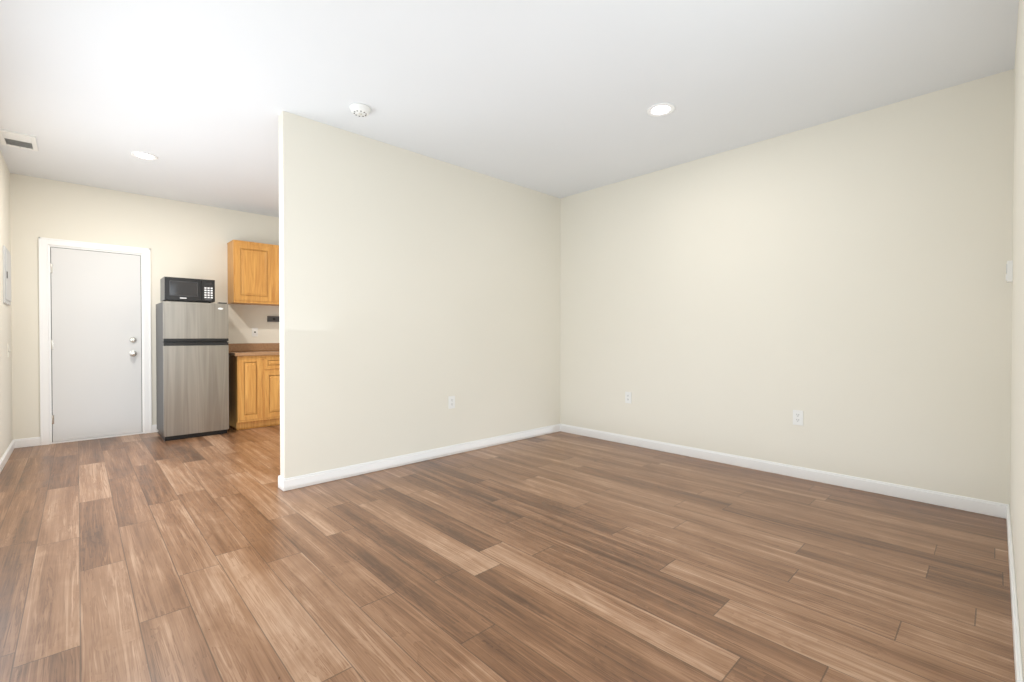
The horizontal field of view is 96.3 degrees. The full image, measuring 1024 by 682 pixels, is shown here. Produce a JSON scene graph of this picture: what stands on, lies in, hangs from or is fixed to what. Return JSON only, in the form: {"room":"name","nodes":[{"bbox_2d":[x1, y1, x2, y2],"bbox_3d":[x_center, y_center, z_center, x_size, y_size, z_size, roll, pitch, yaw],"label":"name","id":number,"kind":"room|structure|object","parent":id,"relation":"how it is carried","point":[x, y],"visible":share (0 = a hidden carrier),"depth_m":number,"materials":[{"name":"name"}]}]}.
{"room":"empty living room","nodes":[
{"label":"empty living room","id":0,"kind":"room"},
{"bbox_2d":[0,150,12,458],"bbox_3d":[-2.653,-0.270,2.026,0.120,2.706,6.960,-1,1,-43],"label":"wall","id":1,"kind":"structure","parent":0,"point":[6,429],"depth_m":4.12,"materials":[{"name":"beige paint"}]},
{"bbox_2d":[2,245,10,304],"bbox_3d":[-4.604,-0.588,4.187,0.024,0.500,0.480,-1,1,-43],"label":"breaker panel","id":2,"kind":"object","parent":1,"relation":"attached to","point":[6,277],"visible":1,"depth_m":4.07,"materials":[{"name":"grey"}]},
{"bbox_2d":[0,439,15,472],"bbox_3d":[-2.605,1.039,2.084,0.013,0.088,6.720,-1,1,-43],"label":"baseboard","id":3,"kind":"structure","parent":1,"relation":"attached to","point":[8,452],"depth_m":4.06,"materials":[{"name":"white wood"}]},
{"bbox_2d":[10,173,279,439],"bbox_3d":[-3.308,-0.310,6.116,4.554,2.706,0.120,-1,1,-43],"label":"wall","id":4,"kind":"structure","parent":0,"point":[179,239],"depth_m":5.06,"materials":[{"name":"beige paint"}]},
{"bbox_2d":[38,237,151,445],"bbox_3d":[-4.492,0.002,4.983,0.890,2.105,0.141,-1,1,-43],"label":"door frame","id":5,"kind":"structure","parent":4,"relation":"attached to","point":[45,245],"depth_m":4.74,"materials":[{"name":"white wood"}]},
{"bbox_2d":[50,247,141,441],"bbox_3d":[-4.453,0.035,4.940,0.726,2.005,0.113,-1,1,-43],"label":"entry door","id":6,"kind":"structure","parent":4,"relation":"in","point":[96,347],"depth_m":4.93,"materials":[{"name":"white"}]},
{"bbox_2d":[152,425,157,432],"bbox_3d":[-3.865,1.005,5.509,0.730,0.088,0.013,-1,1,-43],"label":"baseboard","id":7,"kind":"structure","parent":4,"relation":"attached to","point":[154,427],"depth_m":5.27,"materials":[{"name":"white wood"}]},
{"bbox_2d":[227,240,278,305],"bbox_3d":[-3.145,-0.850,5.966,0.908,0.760,0.310,-1,1,-43],"label":"upper cabinet","id":8,"kind":"object","parent":4,"relation":"attached to","point":[253,273],"visible":0.71,"depth_m":5.70,"materials":[{"name":"brown wood"}]},
{"bbox_2d":[252,328,257,336],"bbox_3d":[-3.355,-0.115,5.984,0.070,0.115,0.009,-1,1,-43],"label":"outlet","id":9,"kind":"object","parent":4,"relation":"attached to","point":[254,332],"visible":1,"depth_m":5.98,"materials":[{"name":"white plastic"}]},
{"bbox_2d":[267,316,279,321],"bbox_3d":[-3.183,-0.294,6.129,0.150,0.075,0.033,-1,1,-43],"label":"electrical outlet box","id":10,"kind":"object","parent":4,"relation":"attached to","point":[273,318],"visible":0.88,"depth_m":6.11,"materials":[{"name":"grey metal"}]},
{"bbox_2d":[279,111,559,477],"bbox_3d":[-0.566,-0.292,4.340,3.014,2.706,0.100,-1,1,-43],"label":"wall","id":11,"kind":"structure","parent":0,"point":[416,290],"depth_m":3.92,"materials":[{"name":"beige paint"}]},
{"bbox_2d":[280,424,559,490],"bbox_3d":[-0.545,1.017,4.305,3.003,0.088,0.028,-1,1,-43],"label":"baseboard","id":12,"kind":"structure","parent":11,"relation":"attached to","point":[286,484],"depth_m":3.92,"materials":[{"name":"white wood"}]},
{"bbox_2d":[448,396,454,408],"bbox_3d":[-0.562,0.571,4.278,0.070,0.115,0.008,-1,1,-43],"label":"outlet","id":13,"kind":"object","parent":11,"relation":"attached to","point":[451,401],"visible":1,"depth_m":4.27,"materials":[{"name":"white plastic"}]},
{"bbox_2d":[0,425,1014,681],"bbox_3d":[-0.956,1.097,3.647,4.794,0.060,6.960,-1,1,-43],"label":"floor","id":14,"kind":"structure","parent":0,"point":[550,557],"depth_m":2.15,"materials":[{"name":"laminate"}]},
{"bbox_2d":[156,301,228,440],"bbox_3d":[-3.646,0.309,5.229,0.590,1.486,0.641,-1,1,-43],"label":"refrigerator","id":15,"kind":"object","parent":14,"relation":"on","point":[192,371],"visible":1,"depth_m":4.99,"materials":[{"name":"grey metal"}]},
{"bbox_2d":[160,277,214,302],"bbox_3d":[-3.593,-0.551,5.082,0.450,0.258,0.342,-1,1,-43],"label":"microwave","id":16,"kind":"object","parent":15,"relation":"on","point":[174,289],"visible":0.98,"depth_m":4.95,"materials":[{"name":"black plastic"}]},
{"bbox_2d":[229,355,268,429],"bbox_3d":[-3.271,0.610,5.657,0.332,0.876,0.607,-1,1,-43],"label":"base cabinet","id":17,"kind":"object","parent":14,"relation":"on","point":[254,391],"depth_m":5.45,"materials":[{"name":"brown wood"}]},
{"bbox_2d":[269,355,279,425],"bbox_3d":[-3.043,0.608,5.873,0.544,0.876,0.607,-1,1,-43],"label":"base cabinet","id":18,"kind":"object","parent":14,"relation":"on","point":[274,360],"depth_m":5.60,"materials":[{"name":"brown wood"}]},
{"bbox_2d":[229,343,279,355],"bbox_3d":[-2.684,0.098,6.191,1.985,0.140,0.630,-1,1,-43],"label":"countertop","id":19,"kind":"structure","parent":18,"relation":"on","point":[250,349],"depth_m":5.85,"materials":[{"name":"laminate"}]},
{"bbox_2d":[0,0,1018,216],"bbox_3d":[-0.956,-1.678,3.619,4.794,0.080,6.960,-1,1,-43],"label":"ceiling","id":20,"kind":"structure","parent":0,"point":[557,98],"depth_m":2.84,"materials":[{"name":"paint"}]},
{"bbox_2d":[0,129,37,150],"bbox_3d":[-4.022,-1.628,3.736,0.210,0.024,0.380,-1,1,-43],"label":"ceiling vent","id":21,"kind":"object","parent":20,"relation":"in","point":[17,140],"visible":1,"depth_m":3.72,"materials":[{"name":"white metal"}]},
{"bbox_2d":[130,151,157,159],"bbox_3d":[-3.256,-1.639,4.062,0.192,0.007,0.192,-1,1,-43],"label":"recessed light","id":22,"kind":"object","parent":20,"relation":"in","point":[143,155],"visible":1,"depth_m":4.05,"materials":[{"name":"white plastic"}]},
{"bbox_2d":[349,103,370,116],"bbox_3d":[-1.065,-1.613,3.218,0.144,0.043,0.144,-1,1,-43],"label":"smoke detector","id":23,"kind":"object","parent":20,"relation":"attached to","point":[360,110],"visible":1,"depth_m":3.18,"materials":[{"name":"white plastic"}]},
{"bbox_2d":[647,103,674,116],"bbox_3d":[1.050,-1.631,3.238,0.192,0.007,0.192,-1,1,-43],"label":"recessed light","id":24,"kind":"object","parent":20,"relation":"in","point":[659,109],"visible":1,"depth_m":3.23,"materials":[{"name":"white plastic"}]},
{"bbox_2d":[560,69,1013,504],"bbox_3d":[0.741,-0.301,5.240,0.120,2.706,6.960,-1,1,-43],"label":"wall","id":25,"kind":"structure","parent":0,"point":[843,285],"depth_m":3.47,"materials":[{"name":"beige paint"}]},
{"bbox_2d":[625,392,630,402],"bbox_3d":[1.187,0.577,4.684,0.008,0.115,0.070,-1,1,-43],"label":"outlet","id":26,"kind":"object","parent":25,"relation":"attached to","point":[627,397],"visible":1,"depth_m":4.68,"materials":[{"name":"white plastic"}]},
{"bbox_2d":[560,424,999,516],"bbox_3d":[1.771,1.019,4.069,0.013,0.088,3.525,-1,1,-43],"label":"baseboard","id":27,"kind":"structure","parent":25,"relation":"attached to","point":[914,494],"depth_m":3.50,"materials":[{"name":"white wood"}]},
{"bbox_2d":[793,410,802,425],"bbox_3d":[2.232,0.598,3.580,0.008,0.115,0.070,-1,1,-43],"label":"outlet","id":28,"kind":"object","parent":25,"relation":"attached to","point":[797,417],"visible":1,"depth_m":3.58,"materials":[{"name":"white plastic"}]},
{"bbox_2d":[1010,0,1023,678],"bbox_3d":[1.396,-0.261,1.150,4.554,2.706,0.120,-1,1,-43],"label":"wall","id":29,"kind":"structure","parent":0,"point":[1017,441],"depth_m":1.91,"materials":[{"name":"beige paint"}]},
{"bbox_2d":[1006,260,1012,282],"bbox_3d":[2.902,-0.403,2.677,0.100,0.120,0.027,-1,1,-43],"label":"light switch","id":30,"kind":"object","parent":29,"relation":"attached to","point":[1009,271],"visible":1,"depth_m":2.64,"materials":[{"name":"white plastic"}]},
{"bbox_2d":[1000,503,1023,681],"bbox_3d":[1.361,1.047,1.222,4.524,0.088,0.013,-1,1,-43],"label":"baseboard","id":31,"kind":"structure","parent":29,"relation":"attached to","point":[1004,508],"depth_m":1.78,"materials":[{"name":"white wood"}]}
]}

